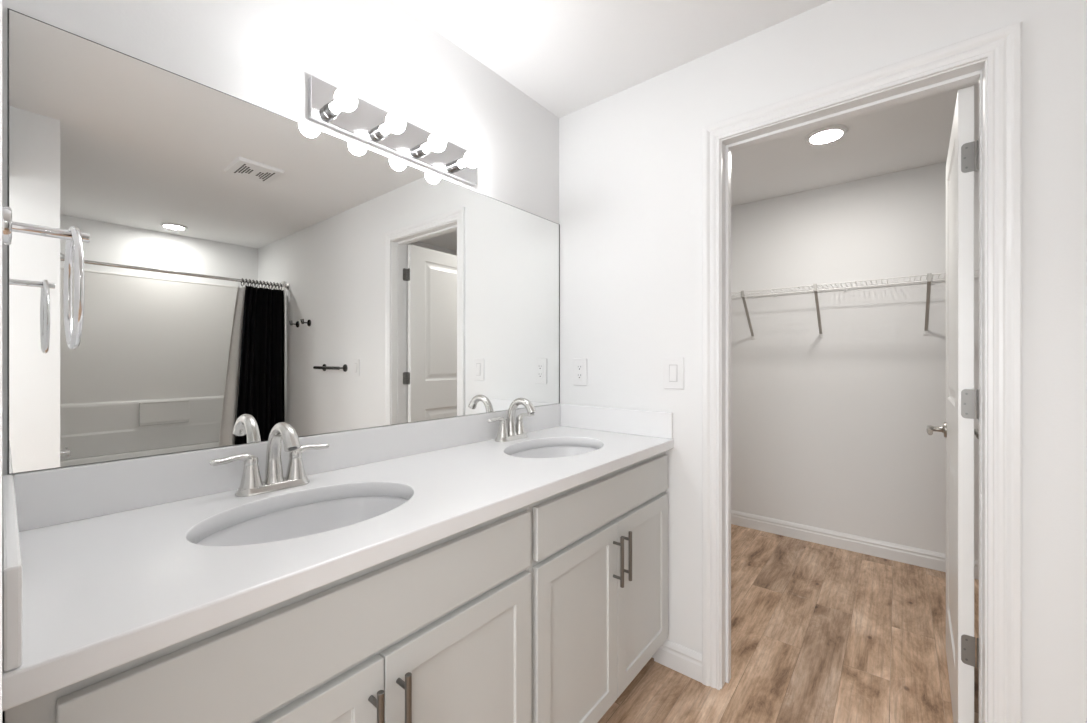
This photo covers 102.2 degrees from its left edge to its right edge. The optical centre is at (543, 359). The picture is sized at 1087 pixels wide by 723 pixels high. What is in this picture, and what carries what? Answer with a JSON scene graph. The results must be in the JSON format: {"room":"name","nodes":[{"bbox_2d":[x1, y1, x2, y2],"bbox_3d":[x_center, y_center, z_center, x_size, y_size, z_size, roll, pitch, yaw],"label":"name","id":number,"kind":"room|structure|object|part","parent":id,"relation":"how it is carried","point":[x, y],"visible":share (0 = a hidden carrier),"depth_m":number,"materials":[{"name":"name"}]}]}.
{"room":"bathroom","nodes":[
{"label":"bathroom","id":0,"kind":"room"},
{"bbox_2d":[0,0,1,722],"bbox_3d":[-0.288,0.034,0.156,1.944,2.440,0.120,0,0,39],"label":"wall","id":1,"kind":"structure","parent":0,"point":[0,0],"depth_m":0.36,"materials":[{"name":"white paint"}]},
{"bbox_2d":[2,206,89,349],"bbox_3d":[-0.712,-0.113,0.630,0.173,0.195,0.083,0,0,39],"label":"towel ring","id":2,"kind":"object","parent":1,"relation":"attached to","point":[74,252],"visible":1,"depth_m":0.61,"materials":[{"name":"silver metal"}]},
{"bbox_3d":[-0.710,-0.184,0.633,0.014,0.014,0.075,0,0,39],"label":"post","id":3,"kind":"part","parent":2,"relation":"part of","materials":[{"name":"silver metal"}]},
{"bbox_2d":[2,0,558,722],"bbox_3d":[-1.180,0.034,0.707,0.136,2.440,4.070,0,0,39],"label":"wall","id":4,"kind":"structure","parent":0,"point":[264,54],"depth_m":1.28,"materials":[{"name":"white paint"}]},
{"bbox_2d":[7,8,559,473],"bbox_3d":[-0.461,-0.225,1.484,0.004,0.877,1.715,0,0,39],"label":"vanity mirror","id":5,"kind":"object","parent":4,"relation":"attached to","point":[250,269],"visible":0.93,"depth_m":1.08,"materials":[{"name":"grey mirror"}]},
{"bbox_2d":[14,404,559,531],"bbox_3d":[-0.458,0.269,1.479,0.015,0.108,1.696,0,0,39],"label":"backsplash","id":6,"kind":"structure","parent":4,"relation":"attached to","point":[44,498],"depth_m":1.03,"materials":[{"name":"white stone"}]},
{"bbox_2d":[308,76,480,185],"bbox_3d":[-0.413,-0.736,1.430,0.146,0.114,0.618,0,0,39],"label":"vanity light","id":7,"kind":"object","parent":4,"relation":"attached to","point":[339,109],"visible":1,"depth_m":1.37,"materials":[{"name":"white metal"}]},
{"bbox_2d":[323,87,357,118],"bbox_3d":[-0.566,-0.713,1.222,0.123,0.058,0.058,0,0,39],"label":"bulb","id":8,"kind":"object","parent":7,"relation":"attached to","point":[344,99],"depth_m":1.20,"materials":[{"name":"white glass"}]},
{"bbox_2d":[373,112,405,139],"bbox_3d":[-0.470,-0.713,1.341,0.123,0.058,0.058,0,0,39],"label":"bulb","id":9,"kind":"object","parent":7,"relation":"attached to","point":[395,123],"depth_m":1.33,"materials":[{"name":"white glass"}]},
{"bbox_2d":[415,133,445,156],"bbox_3d":[-0.374,-0.713,1.459,0.123,0.058,0.058,0,0,39],"label":"bulb","id":10,"kind":"object","parent":7,"relation":"attached to","point":[436,142],"depth_m":1.44,"materials":[{"name":"white glass"}]},
{"bbox_2d":[451,150,480,171],"bbox_3d":[-0.278,-0.713,1.578,0.123,0.058,0.058,0,0,39],"label":"bulb","id":11,"kind":"object","parent":7,"relation":"attached to","point":[471,159],"depth_m":1.57,"materials":[{"name":"white glass"}]},
{"bbox_2d":[394,0,978,206],"bbox_3d":[1.061,-1.220,0.103,4.500,0.093,5.950,0,0,39],"label":"ceiling","id":12,"kind":"structure","parent":0,"point":[568,56],"depth_m":1.74,"materials":[{"name":"white paint"}]},
{"bbox_2d":[805,125,847,144],"bbox_3d":[1.471,-1.166,2.283,0.188,0.014,0.188,0,0,39],"label":"recessed light","id":13,"kind":"object","parent":12,"relation":"in","point":[828,134],"visible":1,"depth_m":2.27,"materials":[{"name":"white paint"}]},
{"bbox_2d":[598,524,978,722],"bbox_3d":[1.061,1.279,0.103,4.500,0.050,5.950,0,0,39],"label":"floor","id":14,"kind":"structure","parent":0,"point":[820,633],"depth_m":1.90,"materials":[{"name":"brown wood"}]},
{"bbox_2d":[3,505,530,722],"bbox_3d":[-0.496,0.807,0.955,0.599,0.892,0.856,0,0,39],"label":"vanity cabinet","id":15,"kind":"object","parent":14,"relation":"on","point":[439,631],"visible":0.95,"depth_m":0.77,"materials":[{"name":"white paint"}]},
{"bbox_3d":[-0.422,0.834,0.647,0.019,0.586,0.398,0,0,39],"label":"door","id":16,"kind":"part","parent":15,"relation":"part of","materials":[{"name":"white paint"}]},
{"bbox_3d":[-0.291,0.654,0.763,0.038,0.162,0.012,0,0,39],"label":"handle","id":17,"kind":"part","parent":15,"relation":"part of","materials":[{"name":"silver metal"}]},
{"bbox_3d":[-0.256,0.654,0.806,0.038,0.162,0.012,0,0,39],"label":"handle","id":18,"kind":"part","parent":15,"relation":"part of","materials":[{"name":"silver metal"}]},
{"bbox_3d":[-0.167,0.834,0.962,0.019,0.586,0.406,0,0,39],"label":"door","id":19,"kind":"part","parent":15,"relation":"part of","materials":[{"name":"white paint"}]},
{"bbox_2d":[528,451,667,722],"bbox_3d":[0.044,0.807,1.624,0.599,0.892,0.862,0,0,39],"label":"vanity cabinet","id":20,"kind":"object","parent":14,"relation":"on","point":[598,569],"visible":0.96,"depth_m":1.36,"materials":[{"name":"white paint"}]},
{"bbox_2d":[2,404,673,710],"bbox_3d":[-0.237,0.287,1.300,0.584,0.145,1.722,0,0,39],"label":"countertop","id":21,"kind":"structure","parent":20,"relation":"on","point":[104,567],"depth_m":0.86,"materials":[{"name":"white stone"}]},
{"bbox_2d":[209,422,329,496],"bbox_3d":[-0.673,0.237,1.099,0.190,0.170,0.202,0,0,-4],"label":"faucet","id":22,"kind":"object","parent":21,"relation":"on","point":[251,484],"visible":1,"depth_m":1.08,"materials":[{"name":"silver metal"}]},
{"bbox_3d":[-0.727,0.266,1.038,0.048,0.083,0.109,0,0,39],"label":"handle","id":23,"kind":"part","parent":22,"relation":"part of","materials":[{"name":"silver metal"}]},
{"bbox_3d":[-0.676,0.314,1.101,0.062,0.016,0.166,0,0,39],"label":"plate","id":24,"kind":"part","parent":22,"relation":"part of","materials":[{"name":"silver metal"}]},
{"bbox_3d":[-0.636,0.232,1.068,0.149,0.161,0.045,0,0,39],"label":"spout","id":25,"kind":"part","parent":22,"relation":"part of","materials":[{"name":"silver metal"}]},
{"bbox_3d":[-0.625,0.266,1.164,0.048,0.083,0.109,0,0,39],"label":"handle","id":26,"kind":"part","parent":22,"relation":"part of","materials":[{"name":"silver metal"}]},
{"bbox_2d":[197,496,407,545],"bbox_3d":[-0.497,0.461,0.960,0.364,0.201,0.517,0,0,39],"label":"sink","id":27,"kind":"object","parent":21,"relation":"in","point":[319,517],"visible":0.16,"depth_m":1.08,"materials":[{"name":"white ceramic"}]},
{"bbox_2d":[487,398,535,441],"bbox_3d":[-0.128,0.237,1.785,0.190,0.170,0.202,0,0,-4],"label":"faucet","id":28,"kind":"object","parent":21,"relation":"on","point":[509,432],"visible":1,"depth_m":1.76,"materials":[{"name":"silver metal"}]},
{"bbox_3d":[-0.182,0.266,1.725,0.048,0.083,0.109,0,0,39],"label":"handle","id":29,"kind":"part","parent":28,"relation":"part of","materials":[{"name":"silver metal"}]},
{"bbox_3d":[-0.131,0.314,1.788,0.062,0.016,0.166,0,0,39],"label":"plate","id":30,"kind":"part","parent":28,"relation":"part of","materials":[{"name":"silver metal"}]},
{"bbox_3d":[-0.090,0.232,1.755,0.149,0.161,0.045,0,0,39],"label":"spout","id":31,"kind":"part","parent":28,"relation":"part of","materials":[{"name":"silver metal"}]},
{"bbox_3d":[-0.080,0.266,1.851,0.048,0.083,0.109,0,0,39],"label":"handle","id":32,"kind":"part","parent":28,"relation":"part of","materials":[{"name":"silver metal"}]},
{"bbox_2d":[510,446,597,457],"bbox_3d":[0.045,0.461,1.637,0.364,0.201,0.517,0,0,39],"label":"sink","id":33,"kind":"object","parent":21,"relation":"in","point":[554,451],"visible":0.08,"depth_m":1.82,"materials":[{"name":"white ceramic"}]},
{"bbox_3d":[0.108,0.834,1.302,0.019,0.586,0.415,0,0,39],"label":"door","id":34,"kind":"part","parent":20,"relation":"part of","materials":[{"name":"white paint"}]},
{"bbox_3d":[0.238,0.454,1.462,0.018,0.140,0.826,0,0,39],"label":"drawer","id":35,"kind":"part","parent":20,"relation":"part of","materials":[{"name":"white paint"}]},
{"bbox_3d":[0.244,0.654,1.425,0.038,0.162,0.012,0,0,39],"label":"handle","id":36,"kind":"part","parent":20,"relation":"part of","materials":[{"name":"silver metal"}]},
{"bbox_3d":[0.279,0.654,1.468,0.038,0.162,0.012,0,0,39],"label":"handle","id":37,"kind":"part","parent":20,"relation":"part of","materials":[{"name":"silver metal"}]},
{"bbox_3d":[0.369,0.834,1.624,0.019,0.586,0.408,0,0,39],"label":"door","id":38,"kind":"part","parent":20,"relation":"part of","materials":[{"name":"white paint"}]},
{"bbox_2d":[559,0,1086,722],"bbox_3d":[1.730,0.034,0.893,4.154,2.440,0.120,0,0,39],"label":"wall","id":39,"kind":"structure","parent":0,"point":[630,159],"depth_m":1.53,"materials":[{"name":"white paint"}]},
{"bbox_2d":[573,358,586,385],"bbox_3d":[0.172,0.058,2.072,0.080,0.128,0.008,0,0,39],"label":"wall outlet","id":40,"kind":"object","parent":39,"relation":"attached to","point":[579,364],"visible":1,"depth_m":2.07,"materials":[{"name":"white plastic"}]},
{"bbox_2d":[576,364,582,379],"bbox_3d":[0.170,0.058,2.070,0.037,0.075,0.002,0,0,39],"label":"receptacle","id":41,"kind":"object","parent":40,"relation":"attached to","point":[579,367],"depth_m":2.07,"materials":[{"name":"white plastic"}]},
{"bbox_2d":[663,357,683,388],"bbox_3d":[0.528,0.055,1.782,0.086,0.128,0.010,0,0,39],"label":"light switch","id":42,"kind":"object","parent":39,"relation":"attached to","point":[673,367],"visible":1,"depth_m":1.78,"materials":[{"name":"white plastic"}]},
{"bbox_2d":[654,639,701,682],"bbox_3d":[0.542,1.202,1.768,0.200,0.103,0.014,0,0,39],"label":"baseboard","id":43,"kind":"structure","parent":39,"relation":"attached to","point":[686,661],"depth_m":1.76,"materials":[{"name":"white paint"}]},
{"bbox_2d":[702,21,1021,722],"bbox_3d":[0.986,0.176,1.484,0.848,2.156,0.139,0,0,39],"label":"door frame","id":44,"kind":"structure","parent":39,"relation":"attached to","point":[1002,47],"depth_m":1.26,"materials":[{"name":"white paint"}]},
{"bbox_2d":[926,86,978,722],"bbox_3d":[1.503,0.206,1.591,0.166,2.070,0.738,0,0,40],"label":"door","id":45,"kind":"structure","parent":39,"relation":"in","point":[958,430],"depth_m":1.34,"materials":[{"name":"white paint"}]},
{"bbox_3d":[1.638,0.294,1.828,0.065,0.065,0.144,0,0,40],"label":"handle","id":46,"kind":"part","parent":45,"relation":"part of","materials":[{"name":"grey metal"}]},
{"bbox_3d":[1.514,0.206,1.603,0.036,2.070,0.703,0,0,40],"label":"panel","id":47,"kind":"part","parent":45,"relation":"part of","materials":[{"name":"white paint"}]},
{"bbox_3d":[1.716,0.294,1.763,0.065,0.065,0.144,0,0,40],"label":"handle","id":48,"kind":"part","parent":45,"relation":"part of","materials":[{"name":"grey metal"}]},
{"bbox_2d":[731,155,978,560],"bbox_3d":[2.161,0.040,2.854,2.730,2.427,0.120,0,0,39],"label":"wall","id":49,"kind":"structure","parent":0,"point":[828,432],"depth_m":2.90,"materials":[{"name":"white paint"}]},
{"bbox_2d":[731,510,978,579],"bbox_3d":[2.119,1.202,2.802,2.490,0.103,0.014,0,0,39],"label":"baseboard","id":50,"kind":"structure","parent":49,"relation":"attached to","point":[882,549],"depth_m":2.89,"materials":[{"name":"white paint"}]},
{"bbox_2d":[731,270,978,338],"bbox_3d":[2.025,-0.315,2.686,2.470,0.327,0.312,0,0,39],"label":"wire shelf","id":51,"kind":"object","parent":49,"relation":"attached to","point":[929,277],"visible":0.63,"depth_m":2.74,"materials":[{"name":"white metal"}]},
{"bbox_3d":[2.047,-0.468,2.713,2.470,0.005,0.005,0,0,39],"label":"rod","id":52,"kind":"part","parent":51,"relation":"part of","materials":[{"name":"white plastic"}]},
{"bbox_3d":[1.932,-0.434,2.571,2.470,0.007,0.007,0,0,39],"label":"lip rod","id":53,"kind":"part","parent":51,"relation":"part of","materials":[{"name":"white plastic"}]},
{"bbox_3d":[1.932,-0.468,2.572,2.470,0.006,0.006,0,0,39],"label":"rod","id":54,"kind":"part","parent":51,"relation":"part of","materials":[{"name":"white plastic"}]},
{"bbox_3d":[2.118,-0.468,2.801,2.470,0.005,0.005,0,0,39],"label":"rod","id":55,"kind":"part","parent":51,"relation":"part of","materials":[{"name":"white plastic"}]}
]}

